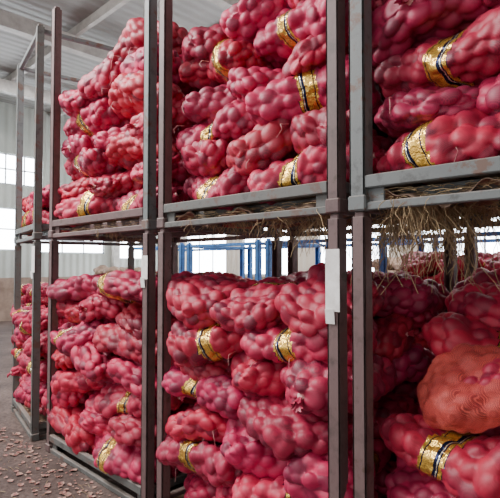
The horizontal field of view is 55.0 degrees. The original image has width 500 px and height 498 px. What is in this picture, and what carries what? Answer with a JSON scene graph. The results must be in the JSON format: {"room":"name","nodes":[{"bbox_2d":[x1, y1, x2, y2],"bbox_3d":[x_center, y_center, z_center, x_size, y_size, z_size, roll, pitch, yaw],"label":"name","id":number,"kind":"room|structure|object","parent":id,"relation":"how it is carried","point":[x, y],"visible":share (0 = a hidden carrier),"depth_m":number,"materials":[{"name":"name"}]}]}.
{"room":"warehouse","nodes":[
{"label":"warehouse","id":0,"kind":"room"},
{"bbox_2d":[0,101,157,320],"bbox_3d":[-7.567,-1.004,11.024,0.150,5.600,14.000,-2,-3,44],"label":"wall","id":1,"kind":"structure","parent":0,"point":[70,264],"depth_m":12.70,"materials":[{"name":"paint"}]},
{"bbox_2d":[0,207,15,250],"bbox_3d":[-6.695,-0.526,11.905,0.060,1.100,1.700,-2,-3,44],"label":"window","id":2,"kind":"structure","parent":1,"relation":"in","point":[7,215],"depth_m":12.36,"materials":[{"name":"glass"}]},
{"bbox_2d":[0,152,33,186],"bbox_3d":[-6.139,-2.058,12.529,0.060,0.800,1.400,-2,-3,44],"label":"window","id":3,"kind":"structure","parent":1,"relation":"in","point":[7,161],"depth_m":12.49,"materials":[{"name":"glass"}]},
{"bbox_2d":[4,0,129,115],"bbox_3d":[-0.565,-3.882,6.018,17.000,0.159,7.280,-2,-3,44],"label":"trim","id":4,"kind":"structure","parent":1,"relation":"attached to","point":[111,6],"depth_m":8.07,"materials":[{"name":"metal"}]},
{"bbox_2d":[40,240,103,253],"bbox_3d":[-5.027,-0.222,13.623,0.060,0.700,1.900,-2,-3,44],"label":"window","id":5,"kind":"structure","parent":1,"relation":"in","point":[78,249],"depth_m":13.71,"materials":[{"name":"glass"}]},
{"bbox_2d":[111,242,119,267],"bbox_3d":[-5.669,-0.741,12.729,0.200,5.180,4.900,-2,-3,44],"label":"trim","id":6,"kind":"structure","parent":1,"relation":"attached to","point":[115,250],"depth_m":14.31,"materials":[{"name":"metal"}]},
{"bbox_2d":[120,242,141,258],"bbox_3d":[-3.603,-0.101,15.094,0.060,0.850,1.400,-2,-3,44],"label":"window","id":7,"kind":"structure","parent":1,"relation":"in","point":[123,249],"depth_m":14.86,"materials":[{"name":"glass"}]},
{"bbox_2d":[0,321,183,497],"bbox_3d":[-1.329,1.652,5.053,17.400,0.116,14.200,-2,-3,44],"label":"floor","id":8,"kind":"structure","parent":0,"point":[8,419],"depth_m":3.46,"materials":[{"name":"concrete"}]},
{"bbox_2d":[0,427,120,497],"bbox_3d":[-1.942,1.539,3.123,6.822,0.014,1.397,-2,-3,44],"label":"litter","id":9,"kind":"object","parent":8,"relation":"on","point":[60,484],"visible":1,"depth_m":3.30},
{"bbox_2d":[11,240,133,441],"bbox_3d":[-1.564,0.772,4.706,1.240,1.653,1.020,1,-2,-35],"label":"rack","id":10,"kind":"object","parent":8,"relation":"on","point":[34,420],"visible":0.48,"depth_m":3.98,"materials":[{"name":"grey metal"}]},
{"bbox_2d":[30,246,34,278],"bbox_3d":[-1.802,0.110,3.977,0.060,0.270,0.014,-2,-3,44],"label":"paper label","id":11,"kind":"object","parent":10,"relation":"attached to","point":[32,271],"visible":1,"depth_m":3.97,"materials":[{"name":"white paper"}]},
{"bbox_2d":[7,306,67,415],"bbox_3d":[-1.647,1.032,4.787,1.290,0.992,1.257,1,-2,-35],"label":"bags","id":12,"kind":"object","parent":10,"relation":"in","point":[21,318],"visible":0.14,"depth_m":4.25,"materials":[{"name":"red plastic"}]},
{"bbox_2d":[14,24,157,245],"bbox_3d":[-1.564,-0.966,4.761,1.240,1.820,1.020,1,-2,-35],"label":"rack","id":13,"kind":"object","parent":10,"relation":"on","point":[37,230],"visible":0.52,"depth_m":4.25,"materials":[{"name":"metal"}]},
{"bbox_2d":[21,184,92,241],"bbox_3d":[-1.666,-0.360,4.879,1.216,0.532,1.280,1,-2,-35],"label":"bags","id":14,"kind":"object","parent":13,"relation":"on","point":[27,202],"visible":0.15,"depth_m":4.30,"materials":[{"name":"red plastic"}]},
{"bbox_2d":[45,230,281,497],"bbox_3d":[-0.669,0.741,3.727,1.380,1.653,1.240,-2,-3,44],"label":"rack","id":15,"kind":"object","parent":8,"relation":"on","point":[55,441],"visible":0.41,"depth_m":2.87,"materials":[{"name":"grey metal"}]},
{"bbox_2d":[140,256,147,287],"bbox_3d":[-0.630,0.134,2.843,0.064,0.190,0.014,-2,-3,44],"label":"paper label","id":16,"kind":"object","parent":15,"relation":"attached to","point":[144,259],"visible":1,"depth_m":2.84,"materials":[{"name":"white paper"}]},
{"bbox_2d":[41,269,251,483],"bbox_3d":[-0.738,0.827,3.736,1.703,1.353,1.354,-2,-3,44],"label":"bags","id":17,"kind":"object","parent":15,"relation":"on","point":[100,341],"visible":0.39,"depth_m":3.24,"materials":[{"name":"red plastic"}]},
{"bbox_2d":[48,0,282,242],"bbox_3d":[-0.669,-1.012,3.782,1.380,1.850,1.240,-2,-3,44],"label":"rack","id":18,"kind":"object","parent":15,"relation":"on","point":[146,217],"visible":0.56,"depth_m":3.30,"materials":[{"name":"grey metal"}]},
{"bbox_2d":[54,17,253,228],"bbox_3d":[-0.705,-0.830,3.805,1.689,1.378,1.296,-2,-3,44],"label":"bags","id":19,"kind":"object","parent":18,"relation":"in","point":[104,163],"visible":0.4,"depth_m":3.38,"materials":[{"name":"red plastic"}]},
{"bbox_2d":[94,228,215,246],"bbox_3d":[-0.649,-0.072,3.730,0.875,0.114,1.149,0,-2,-5],"label":"straw","id":20,"kind":"object","parent":18,"relation":"hanging from","point":[211,236],"visible":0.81,"depth_m":3.86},
{"bbox_2d":[133,243,244,278],"bbox_3d":[-0.960,0.811,7.261,1.310,1.735,1.220,-2,-3,44],"label":"rack","id":21,"kind":"object","parent":8,"relation":"on","point":[181,246],"visible":0.11,"depth_m":7.22,"materials":[{"name":"blue metal"}]},
{"bbox_2d":[186,239,320,280],"bbox_3d":[0.047,0.780,6.289,1.310,1.735,1.220,-2,-3,44],"label":"rack","id":22,"kind":"object","parent":8,"relation":"on","point":[258,244],"visible":0.26,"depth_m":6.29,"materials":[{"name":"blue metal"}]},
{"bbox_2d":[156,214,457,497],"bbox_3d":[0.337,0.710,2.757,1.245,1.653,1.240,-2,-3,44],"label":"rack","id":23,"kind":"object","parent":8,"relation":"on","point":[336,225],"visible":0.31,"depth_m":1.94,"materials":[{"name":"grey metal"}]},
{"bbox_2d":[156,263,448,497],"bbox_3d":[0.301,0.802,2.726,1.418,1.450,1.313,-2,-3,44],"label":"bags","id":24,"kind":"object","parent":23,"relation":"on","point":[270,416],"visible":0.73,"depth_m":2.31,"materials":[{"name":"red plastic"}]},
{"bbox_2d":[69,47,457,479],"bbox_3d":[-0.109,-0.076,2.460,3.560,2.746,0.062,-2,-3,44],"label":"strings","id":25,"kind":"object","parent":24,"relation":"attached to","point":[130,47],"visible":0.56,"depth_m":2.63},
{"bbox_2d":[157,0,456,236],"bbox_3d":[0.337,-1.042,2.812,1.245,1.850,1.240,-2,-3,44],"label":"rack","id":26,"kind":"object","parent":23,"relation":"on","point":[331,196],"visible":0.56,"depth_m":2.24,"materials":[{"name":"grey metal"}]},
{"bbox_2d":[177,200,384,227],"bbox_3d":[0.319,-0.160,2.761,1.073,0.103,1.111,-2,-3,44],"label":"sheet","id":27,"kind":"object","parent":26,"relation":"on","point":[244,208],"visible":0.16,"depth_m":2.60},
{"bbox_2d":[63,177,499,232],"bbox_3d":[-0.011,-0.186,2.386,3.869,0.052,0.155,-2,-3,44],"label":"straw","id":28,"kind":"object","parent":26,"relation":"on","point":[496,178],"visible":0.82,"depth_m":1.82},
{"bbox_2d":[176,0,397,210],"bbox_3d":[0.332,-0.938,2.807,1.377,1.523,1.197,-2,-3,44],"label":"bags","id":29,"kind":"object","parent":26,"relation":"in","point":[265,70],"visible":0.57,"depth_m":2.37,"materials":[{"name":"red plastic"}]},
{"bbox_2d":[181,210,444,265],"bbox_3d":[0.337,-0.025,2.631,1.292,0.290,1.165,-2,-3,44],"label":"straw","id":30,"kind":"object","parent":26,"relation":"hanging from","point":[322,220],"visible":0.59,"depth_m":2.47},
{"bbox_2d":[325,249,339,323],"bbox_3d":[0.327,0.150,1.918,0.068,0.300,0.014,-2,-3,44],"label":"paper label","id":31,"kind":"object","parent":23,"relation":"attached to","point":[332,256],"visible":1,"depth_m":1.92,"materials":[{"name":"white paper"}]},
{"bbox_2d":[265,237,424,277],"bbox_3d":[1.054,0.750,5.317,1.310,1.735,1.220,-2,-3,44],"label":"rack","id":32,"kind":"object","parent":8,"relation":"on","point":[268,245],"visible":0.05,"depth_m":5.33,"materials":[{"name":"blue metal"}]},
{"bbox_2d":[351,211,477,497],"bbox_3d":[1.290,0.681,1.837,1.315,1.653,1.240,-2,-3,44],"label":"rack","id":33,"kind":"object","parent":8,"relation":"on","point":[361,224],"visible":0.62,"depth_m":1.84,"materials":[{"name":"grey metal"}]},
{"bbox_2d":[348,0,499,227],"bbox_3d":[1.290,-1.071,1.892,1.323,1.850,1.248,-2,-3,44],"label":"rack","id":34,"kind":"object","parent":33,"relation":"on","point":[367,188],"visible":0.52,"depth_m":1.84,"materials":[{"name":"metal"}]},
{"bbox_2d":[348,195,499,300],"bbox_3d":[1.078,-0.007,1.887,1.297,0.430,1.191,-2,-3,44],"label":"straw","id":35,"kind":"object","parent":34,"relation":"hanging from","point":[435,214],"visible":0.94,"depth_m":1.92,"materials":[{"name":"brown plant"}]},
{"bbox_2d":[372,0,499,184],"bbox_3d":[1.283,-0.977,1.888,1.496,1.521,1.251,-2,-3,44],"label":"bags","id":36,"kind":"object","parent":34,"relation":"in","point":[438,61],"visible":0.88,"depth_m":1.74,"materials":[{"name":"red plastic"}]},
{"bbox_2d":[385,177,499,213],"bbox_3d":[1.268,-0.188,1.845,1.134,0.103,1.110,-2,-3,44],"label":"sheet","id":37,"kind":"object","parent":34,"relation":"on","point":[485,179],"visible":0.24,"depth_m":1.76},
{"bbox_2d":[385,268,499,497],"bbox_3d":[1.332,0.773,1.885,1.462,1.393,1.273,-2,-3,44],"label":"bags","id":38,"kind":"object","parent":33,"relation":"on","point":[473,317],"visible":0.27,"depth_m":2.13,"materials":[{"name":"red fabric"}]},
{"bbox_2d":[379,349,499,497],"bbox_3d":[1.073,0.654,1.609,1.278,0.537,0.598,-2,-3,44],"label":"bags","id":39,"kind":"object","parent":38,"relation":"on","point":[467,464],"visible":0.73,"depth_m":1.73,"materials":[{"name":"red fabric"}]},
{"bbox_2d":[417,343,499,433],"bbox_3d":[0.969,0.523,1.783,0.693,0.325,0.526,-2,-3,44],"label":"net bag","id":40,"kind":"object","parent":39,"relation":"on","point":[442,357],"visible":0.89,"depth_m":1.78,"materials":[{"name":"fabric"}]},
{"bbox_2d":[379,231,499,272],"bbox_3d":[2.061,0.719,4.345,1.310,1.735,1.220,-2,-3,44],"label":"rack","id":41,"kind":"object","parent":8,"relation":"on","point":[383,265],"visible":0.03,"depth_m":4.36,"materials":[{"name":"blue metal"}]},
{"bbox_2d":[400,251,499,351],"bbox_3d":[2.055,0.758,4.345,1.367,1.550,1.242,-2,-3,44],"label":"bags","id":42,"kind":"object","parent":41,"relation":"in","point":[487,263],"visible":0.07,"depth_m":4.18,"materials":[{"name":"red plastic"}]},
{"bbox_3d":[-3.207,1.755,11.746,1.100,0.130,1.020,-2,-3,44],"label":"wooden pallet","id":43,"kind":"object","parent":8,"relation":"on","visible":0},
{"bbox_2d":[93,265,140,274],"bbox_3d":[-3.192,1.056,11.748,1.212,1.334,1.164,-2,-3,44],"label":"sacks","id":44,"kind":"object","parent":43,"relation":"on","point":[101,269],"visible":0.05,"depth_m":11.52,"materials":[{"name":"beige fabric"}]},
{"bbox_3d":[2.595,1.622,7.535,1.100,0.130,1.020,-2,-3,44],"label":"wooden pallet","id":45,"kind":"object","parent":8,"relation":"on","visible":0},
{"bbox_2d":[372,256,401,271],"bbox_3d":[2.574,0.844,7.549,1.171,1.502,1.178,-2,-3,44],"label":"sacks","id":46,"kind":"object","parent":45,"relation":"on","point":[394,266],"visible":0.02,"depth_m":7.47,"materials":[{"name":"beige fabric"}]},
{"bbox_3d":[-4.164,1.697,9.891,1.100,0.130,1.020,-2,-3,44],"label":"wooden pallet","id":47,"kind":"object","parent":8,"relation":"on","visible":0},
{"bbox_2d":[12,282,47,308],"bbox_3d":[-4.165,1.199,9.911,1.178,1.024,1.143,-2,-3,44],"label":"bags","id":48,"kind":"object","parent":47,"relation":"on","point":[26,289],"visible":0.14,"depth_m":9.44,"materials":[{"name":"red plastic"}]},
{"bbox_2d":[0,0,224,116],"bbox_3d":[-1.329,-4.038,5.231,17.400,0.100,14.200,-2,-3,44],"label":"ceiling","id":49,"kind":"structure","parent":0,"point":[188,14],"depth_m":8.32,"materials":[{"name":"white metal"}]},
{"bbox_2d":[177,224,417,279],"bbox_3d":[3.516,-1.032,10.157,17.000,5.600,0.150,-2,-3,44],"label":"wall","id":50,"kind":"structure","parent":0,"point":[305,262],"depth_m":12.22,"materials":[{"name":"paint"}]},
{"bbox_2d":[0,0,239,104],"bbox_3d":[-1.584,-3.683,5.676,12.160,0.260,13.500,-2,-3,44],"label":"beam","id":51,"kind":"structure","parent":50,"relation":"attached to","point":[10,22],"depth_m":8.23,"materials":[{"name":"metal"}]},
{"bbox_2d":[186,234,225,272],"bbox_3d":[-1.343,0.015,14.812,1.900,1.500,0.060,-2,-3,44],"label":"window","id":52,"kind":"structure","parent":50,"relation":"in","point":[203,261],"depth_m":14.72,"materials":[{"name":"glass"}]},
{"bbox_2d":[244,228,288,275],"bbox_3d":[0.528,-0.042,13.006,1.900,1.500,0.060,-2,-3,44],"label":"window","id":53,"kind":"structure","parent":50,"relation":"in","point":[284,251],"depth_m":13.13,"materials":[{"name":"glass"}]},
{"bbox_2d":[320,225,388,271],"bbox_3d":[2.398,-0.098,11.201,1.900,1.500,0.060,-2,-3,44],"label":"window","id":54,"kind":"structure","parent":50,"relation":"in","point":[349,261],"depth_m":11.25,"materials":[{"name":"glass"}]},
{"bbox_2d":[421,217,499,254],"bbox_3d":[4.268,-0.155,9.396,1.900,1.500,0.060,-2,-3,44],"label":"window","id":55,"kind":"structure","parent":50,"relation":"in","point":[489,246],"depth_m":9.14,"materials":[{"name":"glass"}]}
]}

